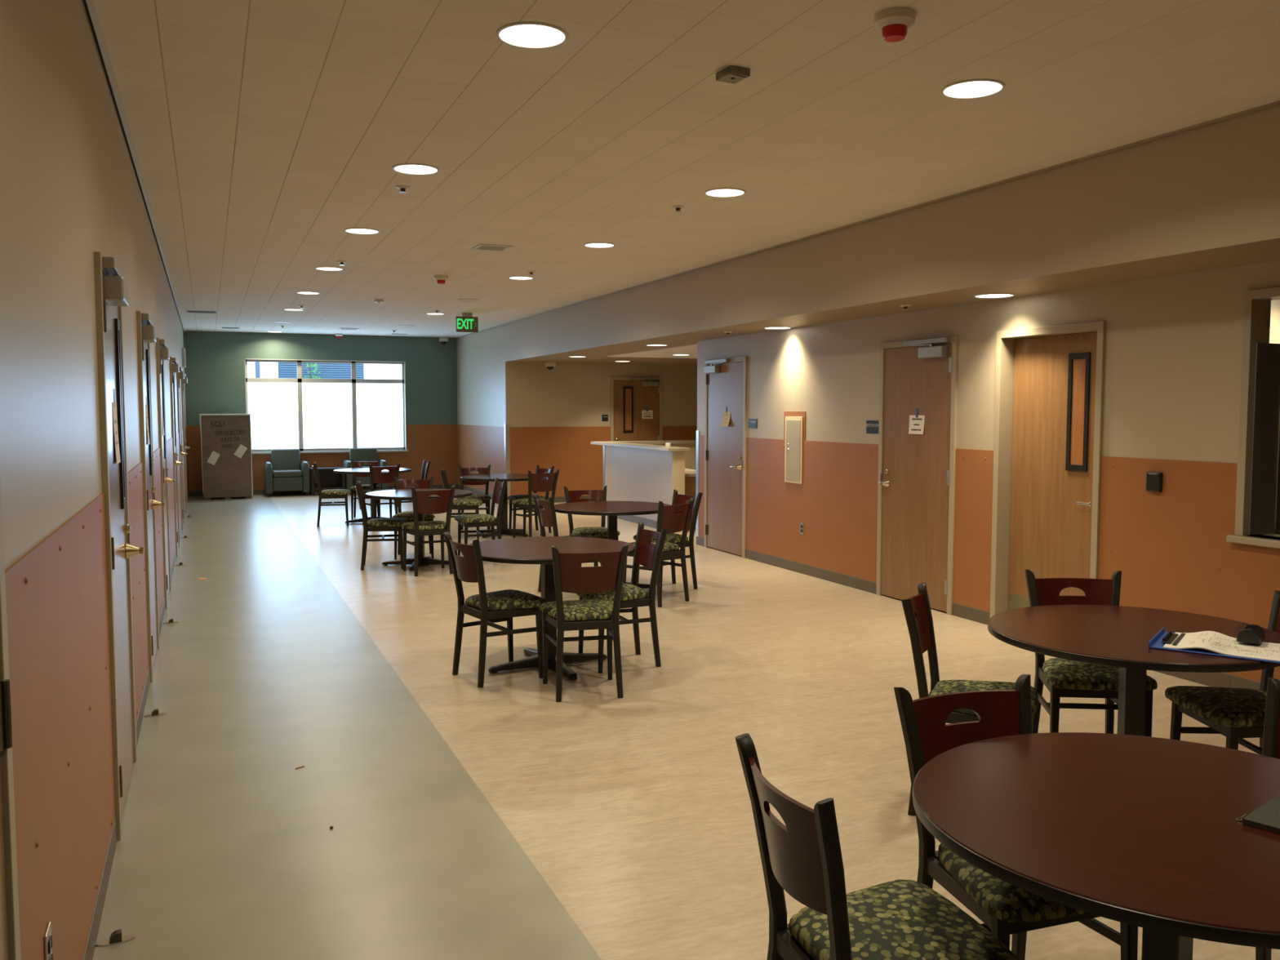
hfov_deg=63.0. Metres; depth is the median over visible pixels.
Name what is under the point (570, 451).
wall panel
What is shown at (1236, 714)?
dining chair
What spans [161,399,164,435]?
paper notice
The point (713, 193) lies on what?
diffuser
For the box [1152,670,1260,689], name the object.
baseboard
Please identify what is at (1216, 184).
wall
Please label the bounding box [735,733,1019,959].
dining chair
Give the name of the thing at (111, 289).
door
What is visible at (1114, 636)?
round table
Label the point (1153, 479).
card reader
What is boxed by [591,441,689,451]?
countertop
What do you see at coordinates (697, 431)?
guard
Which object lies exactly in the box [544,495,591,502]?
baseboard
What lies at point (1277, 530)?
oven
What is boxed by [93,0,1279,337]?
ceiling
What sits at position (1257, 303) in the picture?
window
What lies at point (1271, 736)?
dining chair
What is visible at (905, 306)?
sprinkler head
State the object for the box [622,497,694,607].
dining chair
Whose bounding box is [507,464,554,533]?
dining chair
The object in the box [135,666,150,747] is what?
baseboard
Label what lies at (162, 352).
door
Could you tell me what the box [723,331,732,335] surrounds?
sprinkler head
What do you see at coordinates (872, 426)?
room sign
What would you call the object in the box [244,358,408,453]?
window
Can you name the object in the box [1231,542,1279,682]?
wall panel
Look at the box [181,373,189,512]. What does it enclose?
door
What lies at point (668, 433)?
wall panel
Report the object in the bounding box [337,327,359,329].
ceiling vent
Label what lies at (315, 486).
shelf
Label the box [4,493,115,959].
wall panel
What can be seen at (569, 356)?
recessed light
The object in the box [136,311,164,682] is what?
door
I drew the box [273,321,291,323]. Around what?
recessed light
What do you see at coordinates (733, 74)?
junction box
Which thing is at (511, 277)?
diffuser
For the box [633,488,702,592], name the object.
dining chair
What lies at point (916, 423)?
print
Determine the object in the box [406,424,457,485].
wall panel
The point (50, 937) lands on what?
socket
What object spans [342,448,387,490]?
armchair
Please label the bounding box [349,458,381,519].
dining chair
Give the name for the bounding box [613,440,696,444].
countertop
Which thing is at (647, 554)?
dining chair
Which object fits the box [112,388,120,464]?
paper notice
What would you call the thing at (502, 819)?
floor
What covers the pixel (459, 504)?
dining chair
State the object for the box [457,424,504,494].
wall panel
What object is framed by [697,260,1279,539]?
wall
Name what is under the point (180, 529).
baseboard
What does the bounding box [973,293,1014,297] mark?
recessed light
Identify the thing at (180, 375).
door
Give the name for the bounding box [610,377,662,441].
door
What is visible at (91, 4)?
trim
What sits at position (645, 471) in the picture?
counter
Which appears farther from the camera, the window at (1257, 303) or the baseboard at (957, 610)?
the baseboard at (957, 610)
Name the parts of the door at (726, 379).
handle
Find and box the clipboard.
[1148,626,1279,663]
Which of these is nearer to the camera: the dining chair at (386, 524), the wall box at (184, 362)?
the dining chair at (386, 524)
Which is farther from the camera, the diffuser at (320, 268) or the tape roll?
the tape roll
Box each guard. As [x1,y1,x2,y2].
[504,423,510,496]
[695,430,698,536]
[1247,342,1279,535]
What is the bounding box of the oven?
[1274,450,1279,534]
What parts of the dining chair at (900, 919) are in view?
leg, backrest, seat frame, leg, seat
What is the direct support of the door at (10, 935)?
in the wall at (70, 191)
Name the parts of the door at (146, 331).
vision frame, handle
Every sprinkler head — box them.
[337,260,346,265]
[395,185,409,193]
[527,271,535,275]
[671,204,684,212]
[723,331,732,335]
[899,304,911,310]
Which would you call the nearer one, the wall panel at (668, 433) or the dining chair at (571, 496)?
the dining chair at (571, 496)
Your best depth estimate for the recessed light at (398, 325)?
17.97 m
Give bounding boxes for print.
[911,417,921,431]
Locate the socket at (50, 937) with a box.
[48,935,52,954]
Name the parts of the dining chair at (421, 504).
leg, leg, seat, seat frame, backrest, leg, leg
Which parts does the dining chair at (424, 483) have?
leg, leg, seat, backrest, seat frame, leg, leg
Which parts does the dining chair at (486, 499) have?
leg, seat, backrest, leg, leg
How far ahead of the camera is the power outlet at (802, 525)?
10.25 m
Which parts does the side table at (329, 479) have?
leg, leg, panel, leg, leg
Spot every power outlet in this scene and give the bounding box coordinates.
[43,921,53,959]
[800,522,804,534]
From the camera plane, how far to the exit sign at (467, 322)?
15.57 m
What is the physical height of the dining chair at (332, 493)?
0.876 m
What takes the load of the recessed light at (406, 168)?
in the ceiling at (263, 131)
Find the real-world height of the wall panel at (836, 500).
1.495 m
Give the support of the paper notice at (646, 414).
attached to the door at (629, 396)
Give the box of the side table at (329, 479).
[309,466,345,495]
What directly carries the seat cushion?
on the armchair at (285, 472)
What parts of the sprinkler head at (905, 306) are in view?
ceiling plate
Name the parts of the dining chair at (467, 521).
leg, leg, seat, seat frame, leg, backrest, leg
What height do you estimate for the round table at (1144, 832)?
0.757 m
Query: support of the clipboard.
on the round table at (1114, 636)
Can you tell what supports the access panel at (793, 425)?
attached to the wall panel at (836, 500)
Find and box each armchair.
[264,448,309,497]
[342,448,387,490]
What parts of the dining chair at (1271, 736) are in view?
backrest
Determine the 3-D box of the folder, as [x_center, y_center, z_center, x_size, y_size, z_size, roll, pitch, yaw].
[1.451,0.707,2.182,0.320,0.012,0.240,-3,5,-41]
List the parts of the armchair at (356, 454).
arm, backrest, arm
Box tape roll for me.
[665,442,671,447]
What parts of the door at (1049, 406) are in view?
kick plate, vision frame, vision pane, handle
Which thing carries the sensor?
attached to the ceiling at (263, 131)
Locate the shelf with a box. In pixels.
[314,485,342,488]
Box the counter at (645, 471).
[591,440,696,532]
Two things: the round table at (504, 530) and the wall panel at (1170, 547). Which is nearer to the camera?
the wall panel at (1170, 547)
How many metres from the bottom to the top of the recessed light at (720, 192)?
0.007 m
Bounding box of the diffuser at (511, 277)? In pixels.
[509,276,532,279]
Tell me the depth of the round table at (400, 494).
10.78 m
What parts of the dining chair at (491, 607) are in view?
leg, backrest, leg, seat frame, seat, leg, leg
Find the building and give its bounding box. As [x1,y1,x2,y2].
[277,362,364,378]
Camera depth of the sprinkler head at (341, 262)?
10.12 m
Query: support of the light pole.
on the ground
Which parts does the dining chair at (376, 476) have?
leg, seat, backrest, leg, leg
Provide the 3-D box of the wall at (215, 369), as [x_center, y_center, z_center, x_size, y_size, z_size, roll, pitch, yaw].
[-6.085,-1.282,20.255,5.476,3.050,0.220,-2,4,-22]
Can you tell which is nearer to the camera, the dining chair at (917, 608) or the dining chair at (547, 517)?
the dining chair at (917, 608)
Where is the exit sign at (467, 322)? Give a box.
[455,312,478,332]
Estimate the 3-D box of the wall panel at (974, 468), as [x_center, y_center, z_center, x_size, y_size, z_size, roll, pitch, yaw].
[2.543,0.373,7.963,0.012,1.211,0.440,-2,4,-22]
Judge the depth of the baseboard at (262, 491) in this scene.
19.97 m
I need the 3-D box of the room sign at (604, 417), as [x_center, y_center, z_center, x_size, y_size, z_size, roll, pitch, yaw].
[-0.616,-1.093,18.378,0.115,0.115,0.007,-2,4,-22]
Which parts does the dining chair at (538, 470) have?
leg, leg, seat, leg, backrest, leg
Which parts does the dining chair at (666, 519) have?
leg, seat, seat frame, leg, backrest, leg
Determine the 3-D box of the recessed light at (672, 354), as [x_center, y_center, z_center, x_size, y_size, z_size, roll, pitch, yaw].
[0.597,-1.815,15.140,0.276,0.007,0.276,-2,4,-22]
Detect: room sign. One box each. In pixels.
[601,414,608,421]
[748,418,757,428]
[866,420,879,433]
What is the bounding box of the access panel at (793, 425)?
[784,416,803,484]
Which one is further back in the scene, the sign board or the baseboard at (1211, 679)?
the sign board
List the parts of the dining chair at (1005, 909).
leg, backrest, leg, seat, seat frame, leg, leg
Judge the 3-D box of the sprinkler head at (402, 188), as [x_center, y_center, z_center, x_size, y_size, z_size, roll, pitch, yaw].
[-1.531,-1.875,6.739,0.090,0.037,0.090,-2,4,-22]
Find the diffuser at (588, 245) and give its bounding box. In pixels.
[585,243,613,247]
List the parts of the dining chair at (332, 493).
backrest, leg, seat frame, seat, leg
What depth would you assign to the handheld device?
3.77 m
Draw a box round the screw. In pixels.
[1235,813,1247,821]
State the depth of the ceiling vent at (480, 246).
9.23 m
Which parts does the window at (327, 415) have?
frosted pane, frosted pane, sill, frosted pane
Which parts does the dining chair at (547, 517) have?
leg, backrest, leg, seat, leg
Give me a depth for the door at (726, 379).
11.72 m
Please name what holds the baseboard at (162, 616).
attached to the wall at (70, 191)
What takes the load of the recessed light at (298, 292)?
in the ceiling at (263, 131)
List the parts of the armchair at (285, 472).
arm, backrest, arm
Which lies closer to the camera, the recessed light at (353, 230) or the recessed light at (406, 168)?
the recessed light at (406, 168)
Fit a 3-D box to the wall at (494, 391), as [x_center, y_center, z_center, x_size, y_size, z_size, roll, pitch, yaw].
[-0.954,-1.293,20.409,4.524,3.050,4.020,-2,4,-22]
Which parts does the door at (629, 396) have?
vision frame, vision pane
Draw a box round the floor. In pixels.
[92,488,1279,959]
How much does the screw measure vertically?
0.004 m
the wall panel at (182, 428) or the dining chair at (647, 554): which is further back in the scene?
the wall panel at (182, 428)
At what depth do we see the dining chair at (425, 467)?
15.09 m
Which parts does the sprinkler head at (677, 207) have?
ceiling plate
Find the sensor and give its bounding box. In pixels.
[374,299,383,302]
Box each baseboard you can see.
[82,815,117,959]
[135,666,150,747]
[158,597,165,637]
[170,547,176,582]
[179,522,182,539]
[188,484,457,497]
[457,484,492,499]
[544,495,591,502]
[696,536,704,546]
[745,548,876,594]
[951,602,990,624]
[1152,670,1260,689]
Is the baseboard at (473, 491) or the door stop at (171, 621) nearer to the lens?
the door stop at (171, 621)
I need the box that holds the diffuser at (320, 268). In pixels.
[317,267,341,270]
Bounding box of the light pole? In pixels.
[254,361,260,377]
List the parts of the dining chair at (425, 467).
leg, backrest, leg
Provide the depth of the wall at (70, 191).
2.86 m
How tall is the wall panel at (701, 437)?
1.211 m
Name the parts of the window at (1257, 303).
sill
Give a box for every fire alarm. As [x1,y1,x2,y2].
[335,333,342,338]
[434,275,448,284]
[873,7,915,42]
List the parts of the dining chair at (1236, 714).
leg, seat, seat frame, leg, leg, backrest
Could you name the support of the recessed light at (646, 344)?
in the ceiling at (1267, 251)
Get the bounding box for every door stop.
[95,928,136,946]
[143,708,166,716]
[163,618,178,623]
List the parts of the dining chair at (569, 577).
leg, leg, seat, seat frame, backrest, leg, leg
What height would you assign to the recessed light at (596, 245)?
0.007 m
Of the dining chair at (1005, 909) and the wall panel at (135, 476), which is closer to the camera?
the dining chair at (1005, 909)
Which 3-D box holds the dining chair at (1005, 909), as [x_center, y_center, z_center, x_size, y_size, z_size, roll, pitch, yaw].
[0.964,1.000,2.684,0.452,0.876,0.516,-1,4,-19]
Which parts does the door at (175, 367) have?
vision frame, handle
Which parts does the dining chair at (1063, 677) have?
leg, leg, backrest, seat frame, seat, leg, leg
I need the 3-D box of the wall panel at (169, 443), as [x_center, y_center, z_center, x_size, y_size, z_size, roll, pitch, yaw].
[-4.663,0.210,10.365,0.007,1.211,2.249,-2,4,-22]
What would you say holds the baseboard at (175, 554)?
attached to the wall at (70, 191)
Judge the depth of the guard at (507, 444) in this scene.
17.75 m
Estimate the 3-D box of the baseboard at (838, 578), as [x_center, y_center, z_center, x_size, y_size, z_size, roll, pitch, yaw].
[1.615,0.875,10.248,0.011,0.100,2.429,-2,4,-22]
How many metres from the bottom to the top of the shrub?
3.129 m
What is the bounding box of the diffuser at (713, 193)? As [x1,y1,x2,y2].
[706,189,743,196]
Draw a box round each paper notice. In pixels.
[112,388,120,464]
[145,395,150,444]
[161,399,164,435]
[641,407,653,418]
[720,406,730,426]
[908,408,924,434]
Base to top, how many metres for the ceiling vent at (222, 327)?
0.010 m
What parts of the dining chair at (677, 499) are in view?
seat, leg, leg, seat frame, backrest, leg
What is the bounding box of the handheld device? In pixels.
[1235,623,1265,644]
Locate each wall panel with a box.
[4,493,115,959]
[127,462,149,724]
[153,447,164,622]
[166,437,175,568]
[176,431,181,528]
[182,428,185,511]
[185,426,188,496]
[186,426,203,491]
[251,452,407,489]
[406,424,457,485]
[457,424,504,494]
[510,426,610,497]
[662,426,697,440]
[698,435,704,537]
[745,411,878,582]
[952,448,993,612]
[1097,456,1237,674]
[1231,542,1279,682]
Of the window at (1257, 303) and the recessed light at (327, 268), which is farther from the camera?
the recessed light at (327, 268)
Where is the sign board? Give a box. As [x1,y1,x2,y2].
[199,413,253,499]
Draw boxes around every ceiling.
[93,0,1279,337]
[507,238,1279,364]
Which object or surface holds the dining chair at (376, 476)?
on the floor
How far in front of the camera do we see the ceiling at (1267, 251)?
7.68 m
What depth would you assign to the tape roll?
13.87 m
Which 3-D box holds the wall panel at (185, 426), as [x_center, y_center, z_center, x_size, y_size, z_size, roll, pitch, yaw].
[-7.926,-0.324,18.232,0.007,1.211,2.216,-2,4,-22]
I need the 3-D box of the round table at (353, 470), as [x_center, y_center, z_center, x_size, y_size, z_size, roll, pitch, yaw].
[-3.811,0.229,14.918,1.084,0.757,1.084,-2,4,-22]
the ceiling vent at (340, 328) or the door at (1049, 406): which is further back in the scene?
the ceiling vent at (340, 328)
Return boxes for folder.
[1242,793,1279,833]
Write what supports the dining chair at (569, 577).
on the floor
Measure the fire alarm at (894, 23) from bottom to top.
0.088 m
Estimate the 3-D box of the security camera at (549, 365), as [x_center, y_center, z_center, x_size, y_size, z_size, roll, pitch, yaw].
[-1.535,-1.948,17.845,0.170,0.132,0.120,-2,4,-22]
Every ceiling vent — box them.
[186,310,216,313]
[222,327,239,328]
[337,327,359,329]
[471,244,513,251]
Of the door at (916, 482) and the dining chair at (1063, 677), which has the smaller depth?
the dining chair at (1063, 677)
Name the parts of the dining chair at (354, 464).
leg, leg, seat, backrest, leg, leg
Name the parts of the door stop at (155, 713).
plate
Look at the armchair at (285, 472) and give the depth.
19.46 m
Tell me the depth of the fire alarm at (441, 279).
11.19 m
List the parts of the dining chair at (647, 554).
leg, leg, seat, seat frame, leg, backrest, leg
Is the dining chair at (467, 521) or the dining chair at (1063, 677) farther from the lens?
the dining chair at (467, 521)
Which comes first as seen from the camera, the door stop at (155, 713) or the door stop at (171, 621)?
the door stop at (155, 713)
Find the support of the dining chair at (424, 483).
on the floor
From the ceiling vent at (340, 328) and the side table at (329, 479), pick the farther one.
the side table at (329, 479)
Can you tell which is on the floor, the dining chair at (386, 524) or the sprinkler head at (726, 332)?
the dining chair at (386, 524)
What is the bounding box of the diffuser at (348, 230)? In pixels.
[346,228,377,233]
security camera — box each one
[439,337,448,344]
[544,361,555,369]
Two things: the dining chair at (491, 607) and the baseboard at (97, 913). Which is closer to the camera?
the baseboard at (97, 913)
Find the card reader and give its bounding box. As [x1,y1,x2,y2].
[1145,471,1162,492]
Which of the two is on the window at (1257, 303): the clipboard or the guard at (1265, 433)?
the guard at (1265, 433)
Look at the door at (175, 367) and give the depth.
11.45 m
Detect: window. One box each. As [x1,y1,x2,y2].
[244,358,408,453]
[1226,287,1279,548]
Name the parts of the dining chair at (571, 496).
leg, backrest, seat frame, seat, leg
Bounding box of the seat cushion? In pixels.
[272,469,302,477]
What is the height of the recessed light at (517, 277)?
0.007 m
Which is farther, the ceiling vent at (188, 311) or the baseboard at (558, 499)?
the baseboard at (558, 499)
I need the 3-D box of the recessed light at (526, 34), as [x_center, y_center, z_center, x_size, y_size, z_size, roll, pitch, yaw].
[-0.413,-1.705,4.005,0.276,0.007,0.276,-2,4,-22]
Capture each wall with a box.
[0,0,186,569]
[183,330,457,497]
[456,324,697,504]
[504,103,1279,361]
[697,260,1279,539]
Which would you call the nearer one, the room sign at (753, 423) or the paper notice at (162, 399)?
the paper notice at (162, 399)
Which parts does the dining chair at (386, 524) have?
backrest, leg, leg, seat frame, seat, leg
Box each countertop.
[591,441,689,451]
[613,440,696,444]
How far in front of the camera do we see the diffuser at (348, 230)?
8.37 m
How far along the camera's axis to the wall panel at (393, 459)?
20.18 m
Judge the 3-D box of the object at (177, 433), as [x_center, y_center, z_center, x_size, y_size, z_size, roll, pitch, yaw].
[-5.811,0.022,13.130,0.007,1.211,1.749,-2,4,-22]
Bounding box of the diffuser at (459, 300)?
[458,299,476,301]
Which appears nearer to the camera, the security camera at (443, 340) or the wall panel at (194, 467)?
the wall panel at (194, 467)
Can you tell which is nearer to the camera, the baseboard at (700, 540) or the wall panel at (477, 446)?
the baseboard at (700, 540)
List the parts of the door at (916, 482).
handle, arm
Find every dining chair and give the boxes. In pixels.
[311,462,351,527]
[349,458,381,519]
[355,480,407,570]
[362,462,400,524]
[391,475,435,559]
[392,459,430,507]
[400,484,455,576]
[440,468,482,538]
[443,531,546,688]
[454,477,506,555]
[456,464,491,529]
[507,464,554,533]
[511,469,559,537]
[532,493,598,591]
[539,542,628,702]
[563,485,620,540]
[576,521,667,673]
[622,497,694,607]
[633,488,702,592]
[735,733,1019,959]
[893,674,1137,959]
[901,582,1038,816]
[1024,569,1157,737]
[1164,590,1279,755]
[1255,677,1279,959]
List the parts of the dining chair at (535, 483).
leg, seat frame, seat, leg, backrest, leg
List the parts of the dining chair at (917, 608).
leg, backrest, leg, seat frame, seat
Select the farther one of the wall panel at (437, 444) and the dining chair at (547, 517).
the wall panel at (437, 444)
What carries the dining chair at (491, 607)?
on the floor
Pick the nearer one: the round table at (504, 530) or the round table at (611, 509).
the round table at (611, 509)
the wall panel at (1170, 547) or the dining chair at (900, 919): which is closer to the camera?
the dining chair at (900, 919)
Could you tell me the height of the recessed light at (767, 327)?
0.007 m
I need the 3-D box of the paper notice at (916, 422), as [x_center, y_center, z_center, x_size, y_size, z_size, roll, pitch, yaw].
[2.264,-0.480,8.548,0.011,0.210,0.200,-2,4,-22]
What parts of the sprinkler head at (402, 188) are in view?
ceiling plate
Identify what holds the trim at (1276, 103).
attached to the wall at (494, 391)
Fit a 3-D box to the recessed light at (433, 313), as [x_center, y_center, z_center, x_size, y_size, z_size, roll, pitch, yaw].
[-3.076,-2.497,15.682,0.276,0.007,0.276,-2,4,-22]
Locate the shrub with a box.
[303,362,320,378]
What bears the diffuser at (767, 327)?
attached to the recessed light at (767, 327)
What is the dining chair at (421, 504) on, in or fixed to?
on the floor
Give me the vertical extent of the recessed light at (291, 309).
0.007 m
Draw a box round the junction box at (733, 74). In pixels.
[715,65,750,84]
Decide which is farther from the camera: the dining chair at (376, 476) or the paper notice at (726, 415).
the dining chair at (376, 476)
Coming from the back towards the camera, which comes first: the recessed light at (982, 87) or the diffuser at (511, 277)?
the diffuser at (511, 277)
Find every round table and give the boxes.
[333,467,411,523]
[364,488,472,570]
[460,473,545,537]
[460,536,635,679]
[554,501,670,588]
[911,732,1279,959]
[987,604,1279,736]
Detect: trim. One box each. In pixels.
[85,0,185,331]
[454,100,1279,338]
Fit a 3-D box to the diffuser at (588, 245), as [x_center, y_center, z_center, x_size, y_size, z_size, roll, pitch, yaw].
[-0.354,-2.052,9.120,0.250,0.004,0.250,-2,4,-22]
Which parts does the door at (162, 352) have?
vision frame, handle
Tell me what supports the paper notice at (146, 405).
attached to the door at (146, 331)
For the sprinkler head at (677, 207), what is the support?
attached to the ceiling at (263, 131)
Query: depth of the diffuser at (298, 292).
12.87 m
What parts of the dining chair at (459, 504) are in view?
leg, backrest, leg, seat frame, seat, leg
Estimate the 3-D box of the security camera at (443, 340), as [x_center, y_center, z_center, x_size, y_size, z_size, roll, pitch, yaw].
[-3.924,-2.775,20.849,0.170,0.132,0.120,-2,4,-22]
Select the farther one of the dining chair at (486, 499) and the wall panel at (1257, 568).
the dining chair at (486, 499)
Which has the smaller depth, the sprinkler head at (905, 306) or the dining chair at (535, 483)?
the sprinkler head at (905, 306)
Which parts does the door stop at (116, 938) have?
plate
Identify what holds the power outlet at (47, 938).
attached to the wall panel at (56, 593)
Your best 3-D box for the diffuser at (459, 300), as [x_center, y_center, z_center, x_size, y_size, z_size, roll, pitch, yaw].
[-2.257,-2.364,13.707,0.250,0.004,0.250,-2,4,-22]
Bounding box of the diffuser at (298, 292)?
[297,292,318,293]
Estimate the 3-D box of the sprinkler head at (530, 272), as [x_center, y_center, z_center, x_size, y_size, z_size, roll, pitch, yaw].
[-1.131,-2.155,10.870,0.090,0.037,0.090,-2,4,-22]
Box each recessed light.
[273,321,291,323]
[284,308,303,311]
[296,291,319,294]
[315,266,343,271]
[344,227,379,234]
[392,163,439,174]
[398,324,414,326]
[426,312,444,315]
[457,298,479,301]
[496,21,568,48]
[508,275,533,279]
[568,355,586,357]
[583,242,615,248]
[645,344,667,346]
[671,354,690,355]
[704,187,746,197]
[763,326,791,328]
[940,78,1004,98]
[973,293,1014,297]
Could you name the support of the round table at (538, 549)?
on the floor
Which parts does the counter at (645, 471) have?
panel, panel, panel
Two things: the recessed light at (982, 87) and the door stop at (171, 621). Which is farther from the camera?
the door stop at (171, 621)
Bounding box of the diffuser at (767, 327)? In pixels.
[767,327,789,328]
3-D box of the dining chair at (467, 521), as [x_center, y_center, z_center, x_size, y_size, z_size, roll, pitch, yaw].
[-1.697,0.429,11.104,0.516,0.876,0.452,-1,4,-20]
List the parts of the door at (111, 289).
vision frame, handle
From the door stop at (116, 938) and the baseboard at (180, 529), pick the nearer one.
the door stop at (116, 938)
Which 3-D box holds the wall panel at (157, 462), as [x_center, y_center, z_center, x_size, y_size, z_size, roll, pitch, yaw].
[-3.569,0.389,7.731,0.012,1.211,1.464,-2,4,-22]
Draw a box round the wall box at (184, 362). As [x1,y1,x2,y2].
[182,347,186,367]
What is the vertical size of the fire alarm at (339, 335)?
0.088 m
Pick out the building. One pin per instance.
(286, 370)
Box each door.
[0,462,21,959]
[93,251,143,840]
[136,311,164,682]
[155,337,174,608]
[169,356,182,556]
[176,367,186,529]
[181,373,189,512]
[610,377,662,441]
[703,355,747,557]
[875,335,958,615]
[990,320,1106,617]

